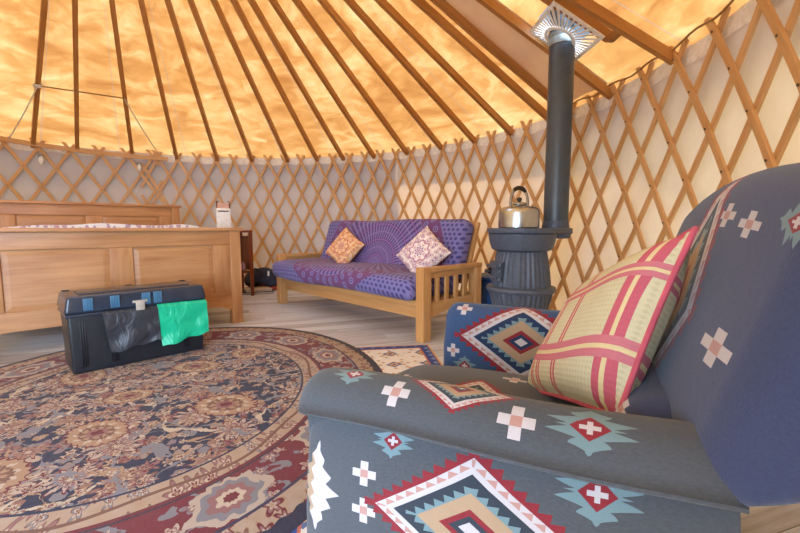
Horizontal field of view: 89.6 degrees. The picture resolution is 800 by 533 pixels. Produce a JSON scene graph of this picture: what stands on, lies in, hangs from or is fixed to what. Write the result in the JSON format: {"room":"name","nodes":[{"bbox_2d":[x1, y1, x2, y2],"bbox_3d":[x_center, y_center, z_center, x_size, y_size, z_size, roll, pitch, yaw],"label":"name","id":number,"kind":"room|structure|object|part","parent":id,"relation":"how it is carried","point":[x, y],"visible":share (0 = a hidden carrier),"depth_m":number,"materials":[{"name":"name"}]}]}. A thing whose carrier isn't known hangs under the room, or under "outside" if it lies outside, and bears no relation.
{"room":"traditional dwelling","nodes":[
{"label":"traditional dwelling","id":0,"kind":"room"},
{"bbox_2d":[0,0,749,158],"bbox_3d":[-1.820,-1.981,2.340,7.040,1.616,7.040,0,6,0],"label":"ceiling","id":1,"kind":"structure","parent":0,"point":[102,121],"depth_m":4.17,"materials":[{"name":"fabric"}]},
{"bbox_2d":[446,0,607,100],"bbox_3d":[0.837,-1.686,2.958,1.241,0.743,0.547,-1,6,-14],"label":"roof patch","id":2,"kind":"structure","parent":1,"relation":"attached to","point":[531,58],"depth_m":3.02,"materials":[{"name":"beige fabric"}]},
{"bbox_2d":[0,0,799,310],"bbox_3d":[-1.820,-0.342,2.499,6.870,1.840,6.870,0,6,0],"label":"wall","id":3,"kind":"structure","parent":0,"point":[782,95],"depth_m":3.68,"materials":[{"name":"fabric"}]},
{"bbox_2d":[0,0,778,191],"bbox_3d":[-0.969,-1.092,3.742,6.844,0.553,3.720,4,7,33],"label":"trim","id":4,"kind":"structure","parent":3,"relation":"attached to","point":[742,16],"depth_m":3.87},
{"bbox_2d":[0,283,799,532],"bbox_3d":[-1.820,0.553,2.585,7.040,0.001,7.040,0,6,0],"label":"floor","id":5,"kind":"structure","parent":0,"point":[355,325],"depth_m":3.24,"materials":[{"name":"brown wood"}]},
{"bbox_2d":[0,137,164,203],"bbox_3d":[-4.290,-0.565,4.542,0.369,1.853,2.936,5,7,39],"label":"trellis section","id":6,"kind":"object","parent":5,"relation":"on","point":[3,144],"visible":0.36,"depth_m":4.99,"materials":[{"name":"brown wood"}]},
{"bbox_2d":[30,0,47,147],"bbox_3d":[-3.349,-2.093,3.761,2.628,1.591,0.040,5,8,43],"label":"pole","id":7,"kind":"object","parent":6,"relation":"on","point":[44,3],"visible":0.97,"depth_m":3.91,"materials":[{"name":"brown wood"}]},
{"bbox_2d":[8,83,158,153],"bbox_3d":[-3.570,-1.674,4.635,1.466,0.479,0.808,-4,7,-38],"label":"rope","id":8,"kind":"object","parent":7,"relation":"attached to","point":[34,85],"visible":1,"depth_m":4.32,"materials":[{"name":"fabric"}]},
{"bbox_2d":[38,154,43,163],"bbox_3d":[-4.217,-1.257,4.736,0.055,0.109,0.050,5,8,44],"label":"clip","id":9,"kind":"object","parent":6,"relation":"attached to","point":[40,158],"visible":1,"depth_m":4.74,"materials":[{"name":"white plastic"}]},
{"bbox_2d":[72,0,78,148],"bbox_3d":[-3.166,-2.110,3.934,0.040,1.591,2.628,-5,7,-40],"label":"pole","id":10,"kind":"object","parent":6,"relation":"on","point":[74,2],"visible":0.97,"depth_m":4.07,"materials":[{"name":"brown wood"}]},
{"bbox_2d":[0,136,167,160],"bbox_3d":[-3.911,-1.445,4.916,1.876,0.132,0.157,-5,7,-40],"label":"batten","id":11,"kind":"object","parent":6,"relation":"attached to","point":[2,138],"visible":1,"depth_m":4.97,"materials":[{"name":"brown wood"}]},
{"bbox_2d":[109,0,133,153],"bbox_3d":[-2.878,-2.130,4.137,0.040,1.591,2.628,-3,6,-30],"label":"pole","id":12,"kind":"object","parent":6,"relation":"on","point":[111,2],"visible":0.99,"depth_m":4.20,"materials":[{"name":"brown wood"}]},
{"bbox_2d":[0,200,242,333],"bbox_3d":[-2.627,-0.079,3.606,1.690,1.063,2.100,-5,7,-41],"label":"bed","id":13,"kind":"object","parent":5,"relation":"on","point":[47,248],"visible":0.88,"depth_m":2.90,"materials":[{"name":"brown wood"}]},
{"bbox_3d":[-3.283,-0.269,4.346,1.480,0.777,0.036,-5,7,-41],"label":"headboard","id":14,"kind":"part","parent":13,"relation":"part of","materials":[{"name":"brown wood"}]},
{"bbox_3d":[-3.283,-0.292,4.343,1.220,0.505,0.022,-5,7,-41],"label":"panel","id":15,"kind":"part","parent":13,"relation":"part of","materials":[{"name":"brown wood"}]},
{"bbox_3d":[-3.283,-0.667,4.307,1.690,0.028,0.100,-5,7,-41],"label":"cap rail","id":16,"kind":"part","parent":13,"relation":"part of","materials":[{"name":"brown wood"}]},
{"bbox_2d":[2,223,201,227],"bbox_3d":[-2.620,-0.144,3.592,1.600,0.474,1.860,-5,7,-41],"label":"duvet","id":17,"kind":"object","parent":13,"relation":"on","point":[91,225],"depth_m":2.90,"materials":[{"name":"white fabric"}]},
{"bbox_3d":[-1.971,0.057,2.861,1.220,0.385,0.022,-5,7,-41],"label":"panel","id":18,"kind":"part","parent":13,"relation":"part of","materials":[{"name":"brown wood"}]},
{"bbox_3d":[-1.971,-0.258,2.830,1.690,0.028,0.100,-5,7,-41],"label":"cap rail","id":19,"kind":"part","parent":13,"relation":"part of","materials":[{"name":"brown wood"}]},
{"bbox_3d":[-2.694,-0.191,4.867,0.085,1.043,0.075,-5,7,-41],"label":"post","id":20,"kind":"part","parent":13,"relation":"part of","materials":[{"name":"brown wood"}]},
{"bbox_3d":[-1.382,0.086,3.378,0.085,0.778,0.075,-5,7,-41],"label":"post","id":21,"kind":"part","parent":13,"relation":"part of","materials":[{"name":"brown wood"}]},
{"bbox_2d":[0,327,382,532],"bbox_3d":[-1.182,0.610,1.915,2.266,0.010,2.666,-1,6,-9],"label":"oval rug","id":22,"kind":"object","parent":5,"relation":"on","point":[213,438],"visible":0.82,"depth_m":1.50,"materials":[{"name":"multicoloured carpet"}]},
{"bbox_2d":[57,280,205,374],"bbox_3d":[-1.605,0.337,2.460,0.360,0.429,0.705,5,8,44],"label":"storage chest","id":23,"kind":"object","parent":22,"relation":"on","point":[86,343],"visible":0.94,"depth_m":2.25,"materials":[{"name":"black plastic"}]},
{"bbox_2d":[101,306,160,351],"bbox_3d":[-1.524,0.355,2.297,0.043,0.235,0.274,5,8,44],"label":"sack","id":24,"kind":"object","parent":23,"relation":"hanging from","point":[126,329],"visible":1,"depth_m":2.28,"materials":[{"name":"grey plastic"}]},
{"bbox_3d":[-1.610,0.172,2.449,0.345,0.098,0.705,5,8,44],"label":"lid","id":25,"kind":"part","parent":23,"relation":"part of","materials":[{"name":"plastic"}]},
{"bbox_2d":[157,299,208,345],"bbox_3d":[-1.332,0.340,2.488,0.047,0.251,0.278,5,8,44],"label":"sack","id":26,"kind":"object","parent":23,"relation":"hanging from","point":[179,321],"visible":1,"depth_m":2.47,"materials":[{"name":"teal plastic"}]},
{"bbox_2d":[140,150,350,277],"bbox_3d":[-2.101,-0.677,5.694,2.836,1.851,0.346,0,6,-5],"label":"trellis section","id":27,"kind":"object","parent":5,"relation":"on","point":[197,158],"visible":0.52,"depth_m":5.76,"materials":[{"name":"brown wood"}]},
{"bbox_2d":[138,0,177,159],"bbox_3d":[-2.593,-2.143,4.275,0.040,1.591,2.628,-2,6,-22],"label":"pole","id":28,"kind":"object","parent":27,"relation":"on","point":[141,2],"visible":1,"depth_m":4.32,"materials":[{"name":"brown wood"}]},
{"bbox_2d":[164,0,218,161],"bbox_3d":[-2.290,-2.152,4.369,0.040,1.591,2.628,-1,6,-13],"label":"pole","id":29,"kind":"object","parent":27,"relation":"on","point":[168,3],"visible":1,"depth_m":4.40,"materials":[{"name":"brown wood"}]},
{"bbox_2d":[187,0,253,162],"bbox_3d":[-2.002,-2.157,4.415,0.040,1.591,2.628,0,6,-5],"label":"pole","id":30,"kind":"object","parent":27,"relation":"on","point":[191,3],"visible":1,"depth_m":4.43,"materials":[{"name":"brown wood"}]},
{"bbox_2d":[210,0,289,162],"bbox_3d":[-1.689,-2.157,4.419,0.040,1.591,2.628,0,6,4],"label":"pole","id":31,"kind":"object","parent":27,"relation":"on","point":[215,3],"visible":1,"depth_m":4.43,"materials":[{"name":"brown wood"}]},
{"bbox_2d":[230,0,318,161],"bbox_3d":[-1.421,-2.154,4.385,0.040,1.591,2.628,1,6,11],"label":"pole","id":32,"kind":"object","parent":27,"relation":"on","point":[235,3],"visible":1,"depth_m":4.41,"materials":[{"name":"brown wood"}]},
{"bbox_2d":[240,230,253,295],"bbox_3d":[-1.990,-0.038,4.718,0.420,0.768,0.360,-5,7,-41],"label":"bedside table","id":33,"kind":"object","parent":5,"relation":"on","point":[246,242],"visible":0.34,"depth_m":4.74,"materials":[{"name":"brown wood"}]},
{"bbox_2d":[216,201,230,227],"bbox_3d":[-2.034,-0.588,4.644,0.152,0.338,0.142,-2,6,-24],"label":"carton","id":34,"kind":"object","parent":33,"relation":"on","point":[223,214],"visible":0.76,"depth_m":4.59,"materials":[{"name":"white cardboard"}]},
{"bbox_3d":[-1.952,-0.050,4.964,0.035,0.742,0.035,-5,7,-41],"label":"leg","id":35,"kind":"part","parent":33,"relation":"part of","materials":[{"name":"brown wood"}]},
{"bbox_2d":[241,262,245,270],"bbox_3d":[-1.990,0.004,4.722,0.300,0.107,0.240,-5,7,-41],"label":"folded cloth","id":36,"kind":"object","parent":33,"relation":"on","point":[243,265],"visible":0.16,"depth_m":4.71,"materials":[{"name":"fabric"}]},
{"bbox_3d":[-1.845,-0.166,4.832,0.016,0.400,0.290,-5,7,-41],"label":"panel","id":37,"kind":"part","parent":33,"relation":"part of","materials":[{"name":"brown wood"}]},
{"bbox_3d":[-1.742,-0.026,4.723,0.035,0.742,0.035,-5,7,-41],"label":"leg","id":38,"kind":"part","parent":33,"relation":"part of","materials":[{"name":"brown wood"}]},
{"bbox_2d":[242,289,273,294],"bbox_3d":[-1.740,0.309,4.953,0.360,0.028,0.260,-2,6,-17],"label":"book","id":39,"kind":"object","parent":5,"relation":"on","point":[272,291],"visible":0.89,"depth_m":4.85,"materials":[{"name":"grey paper"}]},
{"bbox_2d":[244,286,271,291],"bbox_3d":[-1.750,0.281,4.960,0.300,0.024,0.220,-3,6,-29],"label":"book","id":40,"kind":"object","parent":39,"relation":"on","point":[256,289],"visible":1,"depth_m":4.92,"materials":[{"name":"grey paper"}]},
{"bbox_2d":[245,285,276,290],"bbox_3d":[-1.760,0.274,5.231,0.462,0.052,0.300,2,6,17],"label":"folded blanket","id":41,"kind":"object","parent":5,"relation":"on","point":[273,287],"visible":0.21,"depth_m":5.16,"materials":[{"name":"red fabric"}]},
{"bbox_2d":[244,267,276,286],"bbox_3d":[-1.792,0.135,5.232,0.460,0.262,0.268,2,6,17],"label":"bag","id":42,"kind":"object","parent":41,"relation":"on","point":[260,274],"visible":0.65,"depth_m":5.12,"materials":[{"name":"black fabric"}]},
{"bbox_2d":[291,344,442,532],"bbox_3d":[-0.064,0.620,1.844,0.760,0.001,1.740,-1,6,-8],"label":"rug","id":43,"kind":"object","parent":5,"relation":"on","point":[391,359],"visible":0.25,"depth_m":2.48,"materials":[{"name":"beige fabric"}]},
{"bbox_2d":[267,219,481,342],"bbox_3d":[-0.335,0.001,3.732,0.873,0.880,2.108,-5,8,-44],"label":"futon sofa","id":44,"kind":"object","parent":5,"relation":"on","point":[376,278],"visible":0.97,"depth_m":3.27,"materials":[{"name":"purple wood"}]},
{"bbox_3d":[-1.247,0.129,4.252,0.085,0.524,0.075,-5,8,-44],"label":"post","id":45,"kind":"part","parent":44,"relation":"part of","materials":[{"name":"brown wood"}]},
{"bbox_3d":[-1.029,-0.094,4.445,0.550,0.045,0.028,-5,8,-44],"label":"rail","id":46,"kind":"part","parent":44,"relation":"part of","materials":[{"name":"brown wood"}]},
{"bbox_3d":[-0.993,-0.136,4.476,0.620,0.034,0.069,-5,8,-44],"label":"armrest","id":47,"kind":"part","parent":44,"relation":"part of","materials":[{"name":"brown wood"}]},
{"bbox_2d":[325,228,364,262],"bbox_3d":[-0.544,-0.177,3.954,0.432,0.417,0.199,5,8,44],"label":"cushion","id":48,"kind":"object","parent":44,"relation":"on","point":[346,246],"visible":0.96,"depth_m":3.89,"materials":[{"name":"orange fabric"}]},
{"bbox_3d":[-0.541,0.198,3.536,0.050,0.050,1.940,-5,8,-44],"label":"seat rail","id":49,"kind":"part","parent":44,"relation":"part of","materials":[{"name":"brown wood"}]},
{"bbox_3d":[-0.520,0.258,3.563,0.030,0.095,1.940,-5,8,-44],"label":"rail","id":50,"kind":"part","parent":44,"relation":"part of","materials":[{"name":"brown wood"}]},
{"bbox_3d":[-0.399,0.070,3.664,0.610,0.190,1.930,-5,8,-44],"label":"seat mattress","id":51,"kind":"part","parent":44,"relation":"part of","materials":[{"name":"purple fabric"}]},
{"bbox_3d":[-0.140,-0.203,3.892,0.303,0.505,1.920,-5,8,-44],"label":"mattress","id":52,"kind":"part","parent":44,"relation":"part of","materials":[{"name":"purple fabric"}]},
{"bbox_2d":[396,226,450,272],"bbox_3d":[0.176,-0.099,3.152,0.222,0.443,0.455,-4,7,-36],"label":"cushion","id":53,"kind":"object","parent":44,"relation":"on","point":[424,250],"visible":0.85,"depth_m":3.10,"materials":[{"name":"fabric"}]},
{"bbox_3d":[0.164,0.268,2.820,0.085,0.524,0.075,-5,8,-44],"label":"post","id":54,"kind":"part","parent":44,"relation":"part of","materials":[{"name":"brown wood"}]},
{"bbox_3d":[0.382,0.045,3.013,0.550,0.045,0.028,-5,8,-44],"label":"rail","id":55,"kind":"part","parent":44,"relation":"part of","materials":[{"name":"brown wood"}]},
{"bbox_3d":[0.384,0.299,3.039,0.545,0.120,0.028,-5,8,-44],"label":"rail","id":56,"kind":"part","parent":44,"relation":"part of","materials":[{"name":"brown wood"}]},
{"bbox_3d":[0.417,0.003,3.044,0.620,0.034,0.069,-5,8,-44],"label":"armrest","id":57,"kind":"part","parent":44,"relation":"part of","materials":[{"name":"brown wood"}]},
{"bbox_3d":[0.603,0.243,3.250,0.075,0.490,0.075,-5,8,-44],"label":"post","id":58,"kind":"part","parent":44,"relation":"part of","materials":[{"name":"brown wood"}]},
{"bbox_2d":[481,272,491,304],"bbox_3d":[0.840,0.264,3.662,0.385,0.368,0.345,6,8,45],"label":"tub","id":59,"kind":"object","parent":5,"relation":"on","point":[485,296],"visible":0.17,"depth_m":3.54,"materials":[{"name":"blue plastic"}]},
{"bbox_3d":[0.840,0.093,3.646,0.385,0.025,0.345,6,8,45],"label":"lid","id":60,"kind":"part","parent":59,"relation":"part of","materials":[{"name":"white plastic"}]},
{"bbox_2d":[484,221,572,309],"bbox_3d":[0.868,0.112,2.795,0.576,0.851,0.467,-5,7,-41],"label":"stove","id":61,"kind":"object","parent":5,"relation":"on","point":[519,276],"visible":0.84,"depth_m":2.59,"materials":[{"name":"metal"}]},
{"bbox_3d":[0.605,0.029,2.760,0.051,0.044,0.042,-1,6,-10],"label":"knob","id":62,"kind":"part","parent":61,"relation":"part of","materials":[{"name":"black metal"}]},
{"bbox_3d":[0.643,0.032,2.709,0.034,0.135,0.168,-1,6,-13],"label":"door","id":63,"kind":"part","parent":61,"relation":"part of","materials":[{"name":"metal"}]},
{"bbox_2d":[498,186,539,227],"bbox_3d":[0.783,-0.390,2.650,0.262,0.279,0.262,2,6,16],"label":"kettle","id":64,"kind":"object","parent":61,"relation":"on","point":[518,214],"visible":0.93,"depth_m":2.56,"materials":[{"name":"metal"}]},
{"bbox_3d":[0.783,-0.441,2.645,0.198,0.122,0.012,-4,7,-34],"label":"handle","id":65,"kind":"part","parent":64,"relation":"part of","materials":[{"name":"metal"}]},
{"bbox_3d":[0.890,-0.242,2.736,0.593,0.038,0.461,-1,6,-10],"label":"plate","id":66,"kind":"part","parent":61,"relation":"part of","materials":[{"name":"metal"}]},
{"bbox_2d":[543,10,576,220],"bbox_3d":[1.051,-1.366,2.649,0.180,2.117,0.244,5,7,40],"label":"pipe","id":67,"kind":"object","parent":61,"relation":"on","point":[561,65],"visible":0.76,"depth_m":2.65,"materials":[{"name":"metal"}]},
{"bbox_2d":[529,0,604,61],"bbox_3d":[1.044,-1.476,2.560,0.327,0.200,0.374,0,6,-3],"label":"vent","id":68,"kind":"object","parent":67,"relation":"attached to","point":[544,31],"visible":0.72,"depth_m":2.51,"materials":[{"name":"white metal"}]},
{"bbox_2d":[533,8,597,56],"bbox_3d":[1.044,-1.476,2.560,0.294,0.178,0.338,0,6,-3],"label":"grille","id":69,"kind":"object","parent":68,"relation":"attached to","point":[544,31],"depth_m":2.52,"materials":[{"name":"white metal"}]},
{"bbox_2d":[298,163,799,532],"bbox_3d":[0.387,0.264,0.894,0.984,0.902,0.940,3,6,27],"label":"armchair","id":70,"kind":"object","parent":5,"relation":"on","point":[710,433],"visible":0.84,"depth_m":0.55,"materials":[{"name":"fabric"}]},
{"bbox_2d":[397,364,584,407],"bbox_3d":[0.242,0.422,0.984,0.660,0.270,0.640,3,6,27],"label":"seat cushion","id":71,"kind":"object","parent":70,"relation":"on","point":[509,379],"depth_m":1.05,"materials":[{"name":"grey fabric"}]},
{"bbox_3d":[0.110,0.482,0.637,0.627,0.518,0.110,3,6,27],"label":"panel","id":72,"kind":"part","parent":70,"relation":"part of","materials":[{"name":"grey fabric"}]},
{"bbox_2d":[528,226,698,411],"bbox_3d":[0.401,0.130,0.823,0.177,0.422,0.397,0,6,0],"label":"throw pillow","id":73,"kind":"object","parent":70,"relation":"on","point":[602,344],"visible":0.95,"depth_m":0.68,"materials":[{"name":"beige fabric"}]},
{"bbox_3d":[0.609,0.170,0.772,0.485,0.690,0.940,3,6,27],"label":"backrest","id":74,"kind":"part","parent":70,"relation":"part of","materials":[{"name":"fabric"}]},
{"bbox_2d":[332,0,799,309],"bbox_3d":[0.630,-0.434,3.191,1.700,1.855,5.861,-2,6,-16],"label":"trellis section","id":75,"kind":"object","parent":5,"relation":"on","point":[785,49],"visible":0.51,"depth_m":2.65,"materials":[{"name":"brown wood"}]},
{"bbox_2d":[247,0,344,160],"bbox_3d":[-1.185,-2.148,4.324,0.040,1.591,2.628,2,6,18],"label":"pole","id":76,"kind":"object","parent":75,"relation":"on","point":[253,3],"visible":1,"depth_m":4.36,"materials":[{"name":"brown wood"}]},
{"bbox_2d":[268,0,375,158],"bbox_3d":[-0.914,-2.138,4.217,0.040,1.591,2.628,3,6,26],"label":"pole","id":77,"kind":"object","parent":75,"relation":"on","point":[274,3],"visible":1,"depth_m":4.29,"materials":[{"name":"brown wood"}]},
{"bbox_2d":[292,0,408,154],"bbox_3d":[-0.639,-2.122,4.059,0.040,1.591,2.628,4,7,34],"label":"pole","id":78,"kind":"object","parent":75,"relation":"on","point":[299,4],"visible":1,"depth_m":4.17,"materials":[{"name":"brown wood"}]},
{"bbox_2d":[317,0,442,150],"bbox_3d":[-0.387,-2.103,3.856,0.040,1.591,2.628,5,8,43],"label":"pole","id":79,"kind":"object","parent":75,"relation":"on","point":[325,4],"visible":1,"depth_m":4.02,"materials":[{"name":"brown wood"}]},
{"bbox_2d":[343,0,476,143],"bbox_3d":[-0.178,-2.081,3.629,2.628,1.591,0.040,-4,7,-38],"label":"pole","id":80,"kind":"object","parent":75,"relation":"on","point":[352,4],"visible":1,"depth_m":3.83,"materials":[{"name":"brown wood"}]},
{"bbox_2d":[374,0,514,135],"bbox_3d":[0.001,-2.055,3.364,2.628,1.591,0.040,-3,6,-29],"label":"pole","id":81,"kind":"object","parent":75,"relation":"on","point":[385,5],"visible":1,"depth_m":3.59,"materials":[{"name":"brown wood"}]},
{"bbox_2d":[411,0,546,121],"bbox_3d":[0.138,-2.027,3.071,2.628,1.591,0.040,-2,6,-20],"label":"pole","id":82,"kind":"object","parent":75,"relation":"on","point":[423,5],"visible":0.9,"depth_m":3.28,"materials":[{"name":"brown wood"}]},
{"bbox_2d":[430,0,547,100],"bbox_3d":[0.184,-2.013,2.930,2.629,1.591,0.054,-2,6,-18],"label":"pole","id":83,"kind":"object","parent":75,"relation":"on","point":[444,6],"visible":0.77,"depth_m":3.12,"materials":[{"name":"brown wood"}]},
{"bbox_2d":[476,0,612,99],"bbox_3d":[0.247,-1.986,2.650,2.628,1.591,0.040,-1,6,-8],"label":"pole","id":84,"kind":"object","parent":75,"relation":"on","point":[493,6],"visible":0.67,"depth_m":2.78,"materials":[{"name":"brown wood"}]},
{"bbox_2d":[564,0,677,65],"bbox_3d":[0.269,-1.949,2.266,2.628,1.591,0.040,0,6,2],"label":"pole","id":85,"kind":"object","parent":75,"relation":"on","point":[591,8],"visible":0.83,"depth_m":2.27,"materials":[{"name":"brown wood"}]},
{"bbox_2d":[607,31,620,42],"bbox_3d":[1.269,-1.363,2.362,0.038,0.036,0.141,0,6,0],"label":"batten","id":86,"kind":"object","parent":85,"relation":"attached to","point":[614,35],"visible":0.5,"depth_m":2.37,"materials":[{"name":"brown wood"}]},
{"bbox_2d":[573,0,733,103],"bbox_3d":[1.387,-1.210,2.019,0.279,0.036,2.634,1,6,7],"label":"cord","id":87,"kind":"object","parent":75,"relation":"attached to","point":[731,1],"visible":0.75,"depth_m":2.21,"materials":[{"name":"fabric"}]},
{"bbox_3d":[-3.583,-2.064,3.460,2.238,1.591,1.446,0,6,0],"label":"pole","id":88,"kind":"object","parent":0,"visible":0},
{"bbox_3d":[-1.820,-2.830,2.258,1.670,0.350,1.670,0,6,0],"label":"ring","id":89,"kind":"object","parent":88,"relation":"on","visible":0},
{"bbox_2d":[540,0,612,42],"bbox_3d":[0.115,-2.049,2.344,2.318,1.407,0.040,0,6,0],"label":"pole","id":90,"kind":"object","parent":89,"relation":"attached to","point":[592,22],"visible":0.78,"depth_m":2.39,"materials":[{"name":"brown wood"}]}
]}

